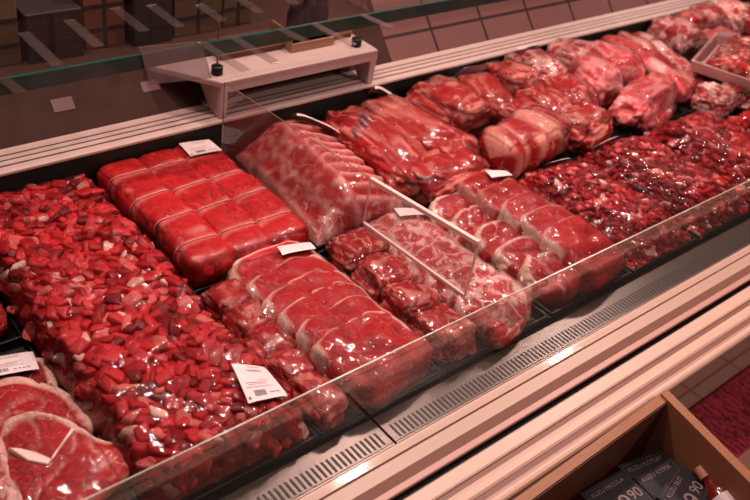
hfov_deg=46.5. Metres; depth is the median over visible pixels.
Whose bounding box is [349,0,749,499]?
floor
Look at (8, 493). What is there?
steak
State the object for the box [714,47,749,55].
strip
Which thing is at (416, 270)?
slice
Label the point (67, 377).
beef chunk
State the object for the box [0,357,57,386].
steak
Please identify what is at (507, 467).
rail
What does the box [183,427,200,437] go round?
beef chunk
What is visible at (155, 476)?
beef chunk
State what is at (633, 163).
meat
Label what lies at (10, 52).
carton
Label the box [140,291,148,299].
beef chunk
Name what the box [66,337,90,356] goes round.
beef chunk
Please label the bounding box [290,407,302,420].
beef chunk
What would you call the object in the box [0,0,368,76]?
trim
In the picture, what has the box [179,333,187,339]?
beef chunk
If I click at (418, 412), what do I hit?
grille
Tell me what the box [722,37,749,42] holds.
strip
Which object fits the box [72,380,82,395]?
beef chunk
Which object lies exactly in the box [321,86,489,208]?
package
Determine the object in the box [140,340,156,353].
beef chunk
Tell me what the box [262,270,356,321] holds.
beef slice
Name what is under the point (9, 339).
package
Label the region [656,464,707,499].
price card
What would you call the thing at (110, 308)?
beef chunk
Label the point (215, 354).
beef chunk
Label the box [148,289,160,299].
beef chunk
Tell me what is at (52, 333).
beef chunk
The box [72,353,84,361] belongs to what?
beef chunk
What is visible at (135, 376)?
beef chunk
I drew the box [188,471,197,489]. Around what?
beef chunk
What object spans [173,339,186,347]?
beef chunk
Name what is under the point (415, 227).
slice
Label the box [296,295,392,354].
beef slice
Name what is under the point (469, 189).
beef slice
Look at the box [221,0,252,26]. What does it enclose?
carton
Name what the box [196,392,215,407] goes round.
beef chunk
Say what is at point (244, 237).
beef roast
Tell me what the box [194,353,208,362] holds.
beef chunk
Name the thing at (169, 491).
beef chunk
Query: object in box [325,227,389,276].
meat piece
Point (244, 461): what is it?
beef chunk
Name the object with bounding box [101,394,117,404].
beef chunk
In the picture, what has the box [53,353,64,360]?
beef chunk
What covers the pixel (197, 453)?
beef chunk
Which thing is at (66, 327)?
beef chunk
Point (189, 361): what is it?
beef chunk
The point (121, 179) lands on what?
beef roast
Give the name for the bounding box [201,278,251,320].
beef piece
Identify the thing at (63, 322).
beef chunk
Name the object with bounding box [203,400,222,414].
beef chunk
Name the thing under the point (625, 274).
package
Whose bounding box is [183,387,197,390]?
beef chunk
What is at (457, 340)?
meat piece
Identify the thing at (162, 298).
beef chunk
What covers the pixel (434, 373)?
package
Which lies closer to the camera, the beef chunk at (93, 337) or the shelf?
the beef chunk at (93, 337)
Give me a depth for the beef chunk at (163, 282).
1.43 m
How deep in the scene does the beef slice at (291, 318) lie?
1.45 m
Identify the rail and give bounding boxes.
[0,0,716,176]
[404,286,749,499]
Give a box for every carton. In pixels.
[0,0,21,66]
[15,0,83,63]
[73,0,124,49]
[124,0,171,45]
[172,0,221,36]
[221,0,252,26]
[328,17,351,39]
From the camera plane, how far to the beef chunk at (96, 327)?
1.32 m
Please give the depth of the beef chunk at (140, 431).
1.17 m
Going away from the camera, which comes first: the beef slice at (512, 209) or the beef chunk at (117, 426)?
the beef chunk at (117, 426)
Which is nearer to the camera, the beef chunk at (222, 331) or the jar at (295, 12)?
the beef chunk at (222, 331)
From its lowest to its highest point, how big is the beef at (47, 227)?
0.078 m
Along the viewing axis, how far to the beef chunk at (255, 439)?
1.21 m
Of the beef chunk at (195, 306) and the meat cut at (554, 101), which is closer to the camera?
the beef chunk at (195, 306)
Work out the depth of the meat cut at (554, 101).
2.16 m
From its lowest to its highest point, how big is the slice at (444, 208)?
0.044 m
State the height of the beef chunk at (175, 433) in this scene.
0.026 m
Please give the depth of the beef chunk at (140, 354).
1.28 m
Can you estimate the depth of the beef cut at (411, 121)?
1.96 m
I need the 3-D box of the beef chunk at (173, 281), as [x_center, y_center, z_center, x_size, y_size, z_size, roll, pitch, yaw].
[-0.330,0.054,1.434,0.038,0.021,0.023,32,41,27]
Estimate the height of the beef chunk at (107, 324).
0.012 m
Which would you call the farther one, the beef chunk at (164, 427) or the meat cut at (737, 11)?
the meat cut at (737, 11)
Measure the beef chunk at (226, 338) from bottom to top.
0.029 m
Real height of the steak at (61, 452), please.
0.023 m
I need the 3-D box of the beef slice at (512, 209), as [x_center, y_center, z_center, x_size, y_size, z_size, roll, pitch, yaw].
[0.334,-0.054,1.789,0.149,0.079,0.151,34,42,29]
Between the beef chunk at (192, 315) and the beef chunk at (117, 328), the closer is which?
the beef chunk at (117, 328)
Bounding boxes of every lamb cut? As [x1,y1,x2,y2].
[545,38,595,68]
[568,55,623,108]
[593,40,645,85]
[608,72,676,128]
[634,103,675,133]
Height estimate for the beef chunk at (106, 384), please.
0.016 m
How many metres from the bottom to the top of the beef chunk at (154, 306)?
0.018 m
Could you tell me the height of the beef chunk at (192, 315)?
0.016 m
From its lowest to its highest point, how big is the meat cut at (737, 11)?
0.121 m
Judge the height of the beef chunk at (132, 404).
0.024 m
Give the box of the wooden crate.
[271,20,334,52]
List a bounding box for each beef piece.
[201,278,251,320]
[220,298,273,338]
[242,321,296,358]
[265,348,316,393]
[288,371,348,431]
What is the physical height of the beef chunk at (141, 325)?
0.024 m
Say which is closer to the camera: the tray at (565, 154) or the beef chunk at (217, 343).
the beef chunk at (217, 343)
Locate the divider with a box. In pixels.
[221,82,480,296]
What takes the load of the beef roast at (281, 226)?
in the package at (192, 148)
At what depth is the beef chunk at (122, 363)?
1.26 m
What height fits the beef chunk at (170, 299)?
0.015 m
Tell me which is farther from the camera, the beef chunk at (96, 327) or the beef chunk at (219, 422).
the beef chunk at (96, 327)
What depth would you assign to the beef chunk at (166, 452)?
1.15 m
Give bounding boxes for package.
[0,174,318,499]
[0,301,21,351]
[0,350,130,499]
[96,139,308,294]
[199,242,441,440]
[229,113,409,251]
[317,208,548,374]
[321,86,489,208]
[404,64,571,177]
[421,170,630,319]
[482,44,632,158]
[516,158,696,276]
[545,38,687,135]
[571,135,749,241]
[600,30,716,114]
[641,111,749,203]
[645,1,737,53]
[692,81,744,118]
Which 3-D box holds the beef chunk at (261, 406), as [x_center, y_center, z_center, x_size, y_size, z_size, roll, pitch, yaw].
[-0.166,0.225,1.240,0.024,0.015,0.023,20,37,14]
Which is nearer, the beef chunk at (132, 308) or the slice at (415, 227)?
the beef chunk at (132, 308)
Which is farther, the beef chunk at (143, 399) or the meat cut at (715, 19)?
the meat cut at (715, 19)
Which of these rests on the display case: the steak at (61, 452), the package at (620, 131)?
the package at (620, 131)
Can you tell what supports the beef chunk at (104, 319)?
on the beef at (47, 227)
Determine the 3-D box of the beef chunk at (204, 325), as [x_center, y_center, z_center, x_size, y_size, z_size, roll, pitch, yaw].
[-0.269,0.121,1.365,0.026,0.019,0.024,10,36,1]
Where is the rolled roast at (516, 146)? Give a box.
[478,106,570,178]
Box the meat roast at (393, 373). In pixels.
[309,311,431,411]
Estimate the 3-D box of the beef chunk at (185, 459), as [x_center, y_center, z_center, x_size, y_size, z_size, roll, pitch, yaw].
[-0.259,0.273,1.155,0.037,0.017,0.024,34,42,28]
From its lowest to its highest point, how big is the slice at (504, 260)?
0.056 m
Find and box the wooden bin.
[513,389,749,499]
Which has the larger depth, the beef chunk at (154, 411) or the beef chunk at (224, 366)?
the beef chunk at (224, 366)
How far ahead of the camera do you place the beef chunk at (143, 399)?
1.22 m
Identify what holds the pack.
on the package at (685, 106)
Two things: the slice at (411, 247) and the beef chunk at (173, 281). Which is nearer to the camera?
the beef chunk at (173, 281)
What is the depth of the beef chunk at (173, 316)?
1.37 m
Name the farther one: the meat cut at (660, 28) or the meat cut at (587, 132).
the meat cut at (660, 28)
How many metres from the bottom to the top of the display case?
0.841 m
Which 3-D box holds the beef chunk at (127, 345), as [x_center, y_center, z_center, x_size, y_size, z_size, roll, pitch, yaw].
[-0.365,0.147,1.302,0.017,0.020,0.027,22,37,16]
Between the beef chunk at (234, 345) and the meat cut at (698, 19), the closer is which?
the beef chunk at (234, 345)
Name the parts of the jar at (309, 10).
lid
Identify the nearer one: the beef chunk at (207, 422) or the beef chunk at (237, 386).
the beef chunk at (207, 422)
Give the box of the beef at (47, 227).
[0,174,309,499]
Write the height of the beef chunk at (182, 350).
0.015 m
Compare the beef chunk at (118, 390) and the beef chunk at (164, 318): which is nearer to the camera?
the beef chunk at (118, 390)
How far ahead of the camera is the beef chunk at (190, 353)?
1.30 m
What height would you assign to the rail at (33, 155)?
0.009 m
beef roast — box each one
[96,158,234,288]
[138,149,272,260]
[173,145,307,244]
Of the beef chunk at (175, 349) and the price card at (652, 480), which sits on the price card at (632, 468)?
the price card at (652, 480)
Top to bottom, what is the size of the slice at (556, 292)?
0.062 m
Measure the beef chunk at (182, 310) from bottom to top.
0.017 m
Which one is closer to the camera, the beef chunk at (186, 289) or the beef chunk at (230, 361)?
the beef chunk at (230, 361)
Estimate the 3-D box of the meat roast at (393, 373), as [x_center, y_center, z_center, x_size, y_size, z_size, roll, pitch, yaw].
[-0.005,0.173,1.405,0.142,0.072,0.189,34,42,29]
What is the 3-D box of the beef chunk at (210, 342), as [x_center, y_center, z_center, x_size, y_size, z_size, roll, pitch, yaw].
[-0.252,0.152,1.319,0.027,0.030,0.038,1,37,-12]
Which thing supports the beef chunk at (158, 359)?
on the beef at (47, 227)
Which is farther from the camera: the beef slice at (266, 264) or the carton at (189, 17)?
the carton at (189, 17)
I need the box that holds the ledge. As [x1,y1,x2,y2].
[299,245,749,499]
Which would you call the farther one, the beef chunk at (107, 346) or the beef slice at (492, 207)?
the beef slice at (492, 207)
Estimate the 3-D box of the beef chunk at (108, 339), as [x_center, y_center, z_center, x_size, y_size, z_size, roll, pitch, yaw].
[-0.405,0.138,1.306,0.033,0.023,0.019,8,36,-3]
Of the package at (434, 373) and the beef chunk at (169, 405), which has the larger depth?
the package at (434, 373)
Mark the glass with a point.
(522, 289)
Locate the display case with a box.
[0,0,749,499]
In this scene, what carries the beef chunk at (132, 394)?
on the beef at (47, 227)
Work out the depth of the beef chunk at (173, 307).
1.38 m
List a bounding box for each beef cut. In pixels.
[321,106,426,198]
[360,95,489,168]
[406,76,495,137]
[411,146,485,205]
[457,72,512,125]
[494,98,532,122]
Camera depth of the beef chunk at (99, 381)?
1.23 m
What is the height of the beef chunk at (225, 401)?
0.022 m
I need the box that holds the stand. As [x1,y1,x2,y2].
[147,33,377,117]
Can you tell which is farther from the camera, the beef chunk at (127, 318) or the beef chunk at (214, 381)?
the beef chunk at (127, 318)
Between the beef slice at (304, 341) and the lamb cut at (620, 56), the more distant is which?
the lamb cut at (620, 56)
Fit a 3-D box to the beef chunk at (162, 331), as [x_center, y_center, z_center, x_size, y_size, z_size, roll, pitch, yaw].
[-0.324,0.131,1.337,0.017,0.022,0.031,2,37,-11]
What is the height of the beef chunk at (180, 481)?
0.021 m
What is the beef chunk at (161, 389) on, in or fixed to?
on the beef at (47, 227)
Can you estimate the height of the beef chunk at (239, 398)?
0.015 m
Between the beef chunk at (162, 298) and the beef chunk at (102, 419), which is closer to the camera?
the beef chunk at (102, 419)
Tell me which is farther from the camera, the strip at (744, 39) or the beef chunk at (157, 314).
the strip at (744, 39)
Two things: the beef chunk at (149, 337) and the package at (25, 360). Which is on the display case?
the package at (25, 360)
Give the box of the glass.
[83,180,749,499]
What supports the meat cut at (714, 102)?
in the package at (738, 112)
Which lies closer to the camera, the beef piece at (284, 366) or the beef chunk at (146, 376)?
the beef chunk at (146, 376)
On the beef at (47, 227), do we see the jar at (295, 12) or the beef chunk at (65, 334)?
the beef chunk at (65, 334)
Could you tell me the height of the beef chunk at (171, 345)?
0.019 m
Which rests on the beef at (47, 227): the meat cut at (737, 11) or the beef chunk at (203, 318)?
the beef chunk at (203, 318)
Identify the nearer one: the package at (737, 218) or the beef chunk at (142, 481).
the beef chunk at (142, 481)
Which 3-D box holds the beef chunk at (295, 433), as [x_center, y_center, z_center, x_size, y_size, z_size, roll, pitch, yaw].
[-0.118,0.266,1.265,0.026,0.018,0.018,10,36,0]
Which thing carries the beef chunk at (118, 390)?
on the beef at (47, 227)
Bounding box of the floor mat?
[689,366,749,457]
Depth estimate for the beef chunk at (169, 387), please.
1.24 m
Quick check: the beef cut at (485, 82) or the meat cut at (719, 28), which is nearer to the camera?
the beef cut at (485, 82)
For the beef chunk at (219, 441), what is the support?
on the beef at (47, 227)
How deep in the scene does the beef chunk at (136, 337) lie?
1.31 m
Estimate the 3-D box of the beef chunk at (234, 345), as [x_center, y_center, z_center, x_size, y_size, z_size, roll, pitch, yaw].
[-0.212,0.155,1.338,0.028,0.018,0.026,-3,38,-17]
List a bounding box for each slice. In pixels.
[227,241,317,286]
[246,254,338,304]
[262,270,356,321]
[277,281,385,340]
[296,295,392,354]
[369,213,426,237]
[385,219,439,255]
[393,228,458,267]
[408,239,470,283]
[423,252,484,304]
[427,192,471,231]
[444,263,507,310]
[448,205,495,250]
[454,274,530,349]
[456,169,508,204]
[471,220,520,262]
[474,178,532,219]
[491,236,541,279]
[497,192,551,235]
[517,251,583,308]
[520,205,574,243]
[539,216,623,294]
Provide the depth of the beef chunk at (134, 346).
1.29 m
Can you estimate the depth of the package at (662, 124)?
2.23 m
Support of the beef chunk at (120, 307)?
on the beef at (47, 227)
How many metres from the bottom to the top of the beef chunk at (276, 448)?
0.023 m
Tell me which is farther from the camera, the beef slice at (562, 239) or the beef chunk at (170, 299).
the beef slice at (562, 239)
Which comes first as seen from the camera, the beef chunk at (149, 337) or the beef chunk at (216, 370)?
the beef chunk at (216, 370)
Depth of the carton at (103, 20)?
1.80 m
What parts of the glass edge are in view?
post, post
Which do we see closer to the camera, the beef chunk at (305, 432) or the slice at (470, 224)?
the beef chunk at (305, 432)
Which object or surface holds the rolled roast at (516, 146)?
on the display case
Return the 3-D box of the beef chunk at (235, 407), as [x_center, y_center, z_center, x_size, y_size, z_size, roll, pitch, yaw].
[-0.194,0.224,1.233,0.028,0.025,0.026,-11,41,-27]
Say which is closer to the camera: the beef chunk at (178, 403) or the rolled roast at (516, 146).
the beef chunk at (178, 403)
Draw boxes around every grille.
[219,419,394,499]
[372,218,749,444]
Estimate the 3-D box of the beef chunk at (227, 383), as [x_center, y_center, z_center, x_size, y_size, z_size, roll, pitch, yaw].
[-0.213,0.195,1.266,0.029,0.019,0.017,15,36,7]
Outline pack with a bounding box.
[691,32,749,90]
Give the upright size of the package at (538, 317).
0.070 m
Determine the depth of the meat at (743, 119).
2.34 m
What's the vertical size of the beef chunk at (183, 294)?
0.017 m
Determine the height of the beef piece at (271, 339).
0.052 m
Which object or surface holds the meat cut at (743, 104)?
in the package at (738, 112)
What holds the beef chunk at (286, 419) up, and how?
on the beef at (47, 227)
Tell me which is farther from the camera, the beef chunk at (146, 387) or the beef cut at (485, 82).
the beef cut at (485, 82)
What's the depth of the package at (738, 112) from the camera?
2.43 m
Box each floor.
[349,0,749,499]
[365,0,667,61]
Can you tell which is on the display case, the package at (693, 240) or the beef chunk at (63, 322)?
the package at (693, 240)
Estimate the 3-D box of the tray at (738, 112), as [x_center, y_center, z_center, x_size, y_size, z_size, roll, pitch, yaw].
[1.022,-0.403,2.483,0.332,0.016,0.073,-21,46,-35]
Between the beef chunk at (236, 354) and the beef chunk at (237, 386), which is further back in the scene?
the beef chunk at (236, 354)
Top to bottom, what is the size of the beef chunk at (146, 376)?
0.015 m
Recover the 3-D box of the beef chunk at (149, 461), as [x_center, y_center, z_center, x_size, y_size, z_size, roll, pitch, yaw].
[-0.292,0.283,1.150,0.025,0.018,0.040,31,41,27]
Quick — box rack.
[235,120,402,245]
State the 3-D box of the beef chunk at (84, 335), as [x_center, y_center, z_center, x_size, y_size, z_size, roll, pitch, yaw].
[-0.433,0.135,1.301,0.018,0.014,0.031,-12,41,-27]
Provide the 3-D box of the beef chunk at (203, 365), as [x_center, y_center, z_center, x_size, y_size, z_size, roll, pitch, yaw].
[-0.252,0.172,1.290,0.016,0.014,0.019,15,36,7]
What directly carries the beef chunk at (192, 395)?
on the beef at (47, 227)
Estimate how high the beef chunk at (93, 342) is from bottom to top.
0.012 m
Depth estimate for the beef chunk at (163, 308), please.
1.38 m
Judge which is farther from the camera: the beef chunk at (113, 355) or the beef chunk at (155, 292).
the beef chunk at (155, 292)
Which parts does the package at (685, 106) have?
strip cut, strip cut, strip cut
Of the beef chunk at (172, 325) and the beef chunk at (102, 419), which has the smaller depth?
the beef chunk at (102, 419)
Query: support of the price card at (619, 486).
in the wooden bin
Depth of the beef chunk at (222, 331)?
1.35 m
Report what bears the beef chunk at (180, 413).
on the beef at (47, 227)
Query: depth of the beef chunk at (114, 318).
1.34 m
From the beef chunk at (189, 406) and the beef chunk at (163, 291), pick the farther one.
the beef chunk at (163, 291)
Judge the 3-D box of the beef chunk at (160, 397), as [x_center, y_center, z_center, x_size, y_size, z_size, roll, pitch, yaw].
[-0.310,0.210,1.232,0.034,0.025,0.019,11,36,1]
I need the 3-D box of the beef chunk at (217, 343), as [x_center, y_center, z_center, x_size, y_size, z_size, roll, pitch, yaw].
[-0.240,0.155,1.319,0.022,0.024,0.035,-1,37,-15]
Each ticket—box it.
[50,96,75,112]
[140,79,160,91]
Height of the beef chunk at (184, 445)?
0.023 m
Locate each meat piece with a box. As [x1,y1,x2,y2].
[0,303,7,335]
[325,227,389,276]
[351,252,414,300]
[379,279,439,323]
[409,303,476,363]
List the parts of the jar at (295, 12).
lid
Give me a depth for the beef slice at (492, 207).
1.80 m
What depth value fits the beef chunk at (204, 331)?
1.34 m
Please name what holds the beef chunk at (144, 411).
on the beef at (47, 227)
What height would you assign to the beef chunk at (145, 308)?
0.014 m
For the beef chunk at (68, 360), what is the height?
0.021 m
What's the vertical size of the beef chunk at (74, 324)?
0.024 m
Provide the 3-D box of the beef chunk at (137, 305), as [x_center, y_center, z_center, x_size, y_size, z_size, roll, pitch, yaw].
[-0.377,0.089,1.386,0.037,0.020,0.026,-24,48,-38]
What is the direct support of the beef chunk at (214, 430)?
on the beef at (47, 227)
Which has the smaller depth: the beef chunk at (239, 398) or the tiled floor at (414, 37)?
the beef chunk at (239, 398)
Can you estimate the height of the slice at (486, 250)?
0.054 m
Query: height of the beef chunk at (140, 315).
0.015 m
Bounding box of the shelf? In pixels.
[147,33,377,87]
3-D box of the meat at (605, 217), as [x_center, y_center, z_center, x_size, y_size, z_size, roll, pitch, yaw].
[0.495,-0.106,1.901,0.237,0.076,0.366,-21,46,-35]
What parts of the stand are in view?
leg, black knob, black knob, leg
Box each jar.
[286,0,302,43]
[301,0,315,41]
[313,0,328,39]
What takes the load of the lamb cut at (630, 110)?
in the package at (679, 112)
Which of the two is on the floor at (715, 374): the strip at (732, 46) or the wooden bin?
the wooden bin
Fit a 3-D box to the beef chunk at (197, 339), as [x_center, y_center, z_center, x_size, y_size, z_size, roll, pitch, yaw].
[-0.266,0.140,1.333,0.031,0.021,0.023,-15,43,-31]
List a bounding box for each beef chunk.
[41,342,57,358]
[45,326,58,342]
[52,342,62,350]
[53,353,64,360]
[55,320,69,329]
[56,330,82,342]
[59,324,70,334]
[62,335,77,349]
[63,371,72,382]
[64,354,73,364]
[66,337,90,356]
[68,320,81,331]
[70,315,84,322]
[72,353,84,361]
[72,362,85,374]
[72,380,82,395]
[74,377,95,400]
[79,319,91,330]
[81,366,97,378]
[81,400,92,411]
[82,309,92,317]
[82,332,90,342]
[83,349,103,368]
[89,323,104,335]
[90,303,106,319]
[90,340,99,346]
[91,335,101,339]
[91,357,105,368]
[91,389,102,405]
[92,310,102,325]
[92,327,109,335]
[93,344,106,354]
[94,335,115,343]
[94,377,101,388]
[96,411,107,428]
[97,363,110,378]
[97,433,112,441]
[98,343,122,351]
[99,374,117,394]
[101,347,123,365]
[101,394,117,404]
[102,312,111,322]
[104,367,125,384]
[105,322,110,327]
[106,304,113,312]
[106,312,123,325]
[107,406,115,417]
[108,325,121,333]
[110,332,129,338]
[110,336,124,345]
[112,383,135,396]
[113,301,124,311]
[113,421,125,432]
[114,397,129,420]
[117,357,135,369]
[118,394,128,400]
[118,425,137,438]
[120,349,128,357]
[121,314,131,332]
[121,408,141,425]
[122,290,142,306]
[122,300,137,312]
[122,323,136,334]
[123,335,139,344]
[123,360,146,373]
[123,369,142,383]
[123,376,130,383]
[124,339,136,349]
[126,434,136,445]
[126,455,135,466]
[127,388,136,399]
[127,400,147,410]
[128,341,141,356]
[128,440,158,459]
[131,283,150,293]
[131,313,142,321]
[132,317,146,330]
[132,348,151,363]
[132,414,158,426]
[133,331,146,337]
[133,422,151,441]
[134,299,146,310]
[136,337,144,343]
[136,379,154,399]
[136,456,157,472]
[137,303,151,315]
[137,396,162,406]
[139,372,150,383]
[139,407,150,414]
[139,471,153,486]
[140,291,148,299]
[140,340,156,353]
[142,316,155,325]
[142,322,161,335]
[143,310,161,319]
[144,335,153,341]
[144,392,168,403]
[145,469,162,482]
[146,365,151,376]
[146,443,162,454]
[147,294,156,304]
[147,427,166,441]
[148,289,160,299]
[148,402,162,408]
[149,302,169,316]
[149,405,167,420]
[150,304,157,311]
[151,335,168,353]
[152,354,167,364]
[154,368,172,387]
[154,386,164,391]
[155,365,163,375]
[155,457,177,473]
[156,287,167,295]
[156,315,176,327]
[158,327,168,338]
[158,348,166,352]
[159,296,167,300]
[160,279,168,287]
[160,418,174,426]
[161,362,173,367]
[161,425,171,432]
[162,448,180,456]
[162,481,181,497]
[163,296,176,304]
[163,347,179,360]
[163,393,176,410]
[163,430,171,447]
[164,365,176,376]
[164,381,177,396]
[164,409,175,413]
[165,276,183,287]
[165,342,176,350]
[166,311,177,318]
[166,438,192,451]
[167,334,179,342]
[168,286,180,296]
[168,302,177,313]
[168,321,180,337]
[169,427,186,442]
[169,443,193,470]
[171,352,187,362]
[171,374,191,392]
[172,416,189,429]
[172,471,188,492]
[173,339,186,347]
[174,361,186,375]
[174,397,184,410]
[175,292,185,301]
[175,311,187,320]
[175,408,191,421]
[176,295,192,309]
[176,388,188,399]
[177,308,190,314]
[177,319,187,332]
[178,284,191,294]
[178,345,185,353]
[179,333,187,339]
[181,324,200,333]
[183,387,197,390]
[183,401,197,414]
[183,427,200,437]
[185,347,203,359]
[185,359,196,366]
[186,318,195,324]
[186,390,201,403]
[187,312,197,318]
[187,340,199,347]
[187,434,199,445]
[188,299,200,313]
[188,327,198,339]
[188,364,199,377]
[188,419,201,427]
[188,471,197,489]
[189,377,198,387]
[189,446,203,459]
[191,334,209,344]
[193,409,208,419]
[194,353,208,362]
[195,314,214,322]
[195,368,213,381]
[196,328,211,335]
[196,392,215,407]
[196,456,212,477]
[197,379,211,391]
[197,429,211,444]
[198,321,212,329]
[198,415,217,429]
[199,362,209,368]
[200,310,208,316]
[200,339,216,353]
[201,432,216,452]
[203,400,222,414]
[207,344,223,366]
[208,325,219,334]
[208,367,220,373]
[208,373,221,386]
[209,328,229,338]
[210,392,220,399]
[210,425,222,435]
[211,384,223,391]
[212,340,221,347]
[212,416,223,427]
[215,406,234,424]
[215,437,223,445]
[216,335,231,342]
[216,395,231,405]
[217,426,240,451]
[218,360,229,371]
[218,377,237,388]
[219,371,229,377]
[219,450,234,461]
[221,389,233,397]
[222,341,233,352]
[223,352,230,360]
[225,415,236,426]
[227,347,246,352]
[227,359,245,371]
[228,383,240,390]
[229,372,239,382]
[230,337,241,343]
[230,347,242,359]
[230,402,244,413]
[231,344,244,348]
[232,389,245,402]
[232,419,252,443]
[235,413,245,421]
[237,455,250,466]
[239,353,255,364]
[244,398,255,405]
[244,405,257,417]
[244,430,261,451]
[245,417,263,429]
[247,349,258,364]
[253,401,265,414]
[255,357,263,366]
[259,434,272,449]
[260,398,271,403]
[261,411,272,428]
[265,401,286,419]
[269,397,279,403]
[270,439,281,458]
[278,393,290,410]
[278,411,290,423]
[280,435,291,447]
[286,426,301,441]
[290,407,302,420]
[298,421,308,439]
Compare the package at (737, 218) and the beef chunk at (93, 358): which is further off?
the package at (737, 218)
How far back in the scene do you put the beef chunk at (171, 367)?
1.27 m
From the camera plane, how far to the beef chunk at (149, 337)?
1.32 m
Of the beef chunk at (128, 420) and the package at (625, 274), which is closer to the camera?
the beef chunk at (128, 420)
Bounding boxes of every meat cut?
[483,60,543,94]
[504,48,567,78]
[515,87,573,113]
[541,73,598,105]
[561,104,612,154]
[647,15,708,61]
[673,9,708,28]
[690,1,727,28]
[690,82,736,116]
[703,26,740,58]
[712,0,749,33]
[720,82,749,111]
[743,2,749,35]
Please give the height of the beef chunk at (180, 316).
0.016 m
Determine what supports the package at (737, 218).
on the display case
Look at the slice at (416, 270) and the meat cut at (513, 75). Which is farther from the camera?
the meat cut at (513, 75)
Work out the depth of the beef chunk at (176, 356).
1.29 m
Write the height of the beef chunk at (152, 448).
0.014 m
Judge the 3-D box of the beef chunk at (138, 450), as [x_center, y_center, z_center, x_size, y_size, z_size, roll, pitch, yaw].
[-0.309,0.267,1.165,0.035,0.020,0.028,11,36,1]
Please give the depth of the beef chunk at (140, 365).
1.26 m
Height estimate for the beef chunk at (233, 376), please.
0.019 m
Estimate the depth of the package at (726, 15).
2.78 m
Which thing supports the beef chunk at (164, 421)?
on the beef at (47, 227)
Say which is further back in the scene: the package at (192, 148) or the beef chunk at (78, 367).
the package at (192, 148)
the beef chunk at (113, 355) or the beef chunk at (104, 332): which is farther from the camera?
the beef chunk at (104, 332)
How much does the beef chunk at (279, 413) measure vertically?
0.025 m
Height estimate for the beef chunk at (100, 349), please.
0.022 m
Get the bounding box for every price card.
[579,470,653,499]
[616,449,669,477]
[632,457,677,499]
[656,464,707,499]
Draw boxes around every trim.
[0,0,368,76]
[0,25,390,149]
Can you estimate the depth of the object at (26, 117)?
1.75 m
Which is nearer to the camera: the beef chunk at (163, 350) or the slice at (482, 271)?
the beef chunk at (163, 350)
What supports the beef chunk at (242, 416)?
on the beef at (47, 227)
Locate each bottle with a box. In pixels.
[693,465,734,499]
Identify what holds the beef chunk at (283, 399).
on the beef at (47, 227)
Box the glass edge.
[0,0,506,95]
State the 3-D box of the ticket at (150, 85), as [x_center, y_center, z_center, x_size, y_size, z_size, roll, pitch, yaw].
[-0.467,-0.342,1.814,0.040,0.017,0.016,-21,46,-35]
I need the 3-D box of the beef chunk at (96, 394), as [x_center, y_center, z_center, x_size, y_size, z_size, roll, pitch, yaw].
[-0.388,0.210,1.232,0.016,0.025,0.029,-20,45,-35]
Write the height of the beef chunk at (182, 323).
0.024 m
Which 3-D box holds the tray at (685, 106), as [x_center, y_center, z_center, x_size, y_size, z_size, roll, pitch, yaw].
[0.834,-0.511,2.586,0.235,0.016,0.388,-21,46,-35]
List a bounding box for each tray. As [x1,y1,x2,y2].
[0,297,318,499]
[518,151,570,177]
[566,123,632,158]
[607,108,687,135]
[678,102,695,114]
[692,110,742,118]
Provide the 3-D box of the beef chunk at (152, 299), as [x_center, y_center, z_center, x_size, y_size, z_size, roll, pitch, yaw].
[-0.361,0.080,1.398,0.019,0.014,0.032,-15,43,-30]
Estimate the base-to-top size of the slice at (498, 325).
0.068 m
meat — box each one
[519,161,690,269]
[576,136,748,239]
[643,111,749,200]
[728,110,749,131]
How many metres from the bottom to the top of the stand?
0.105 m
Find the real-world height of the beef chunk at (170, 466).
0.015 m
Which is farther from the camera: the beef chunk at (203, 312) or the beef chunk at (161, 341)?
the beef chunk at (203, 312)
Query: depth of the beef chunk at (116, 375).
1.24 m
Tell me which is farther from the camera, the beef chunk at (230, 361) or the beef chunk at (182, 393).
the beef chunk at (230, 361)
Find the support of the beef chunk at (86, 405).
on the beef at (47, 227)
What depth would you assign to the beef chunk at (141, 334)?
1.32 m
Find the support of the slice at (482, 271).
in the package at (538, 317)
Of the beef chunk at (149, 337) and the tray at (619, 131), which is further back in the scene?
the tray at (619, 131)
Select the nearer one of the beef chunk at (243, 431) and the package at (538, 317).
the beef chunk at (243, 431)
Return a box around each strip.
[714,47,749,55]
[716,45,749,52]
[717,43,749,49]
[721,40,749,44]
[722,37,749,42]
[725,35,749,39]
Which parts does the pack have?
meat strip, meat strip, meat strip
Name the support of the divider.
on the display case
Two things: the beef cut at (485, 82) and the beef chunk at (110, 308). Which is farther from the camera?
the beef cut at (485, 82)
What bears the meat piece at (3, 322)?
in the package at (9, 339)
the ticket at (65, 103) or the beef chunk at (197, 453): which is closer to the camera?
the beef chunk at (197, 453)
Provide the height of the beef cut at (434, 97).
0.106 m
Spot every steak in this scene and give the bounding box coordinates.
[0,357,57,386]
[0,376,94,435]
[0,437,22,499]
[1,411,134,499]
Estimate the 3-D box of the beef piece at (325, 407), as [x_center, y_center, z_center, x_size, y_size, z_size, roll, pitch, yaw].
[-0.086,0.225,1.330,0.079,0.052,0.112,-21,46,-35]
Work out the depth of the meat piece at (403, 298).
1.51 m
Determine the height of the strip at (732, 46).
0.058 m
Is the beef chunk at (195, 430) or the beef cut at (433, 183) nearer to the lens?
the beef chunk at (195, 430)
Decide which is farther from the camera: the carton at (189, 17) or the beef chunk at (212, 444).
the carton at (189, 17)
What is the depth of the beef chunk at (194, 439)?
1.17 m
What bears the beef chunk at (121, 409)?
on the beef at (47, 227)
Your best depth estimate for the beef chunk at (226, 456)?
1.19 m
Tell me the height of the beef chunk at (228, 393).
0.016 m
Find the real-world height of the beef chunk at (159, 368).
0.018 m

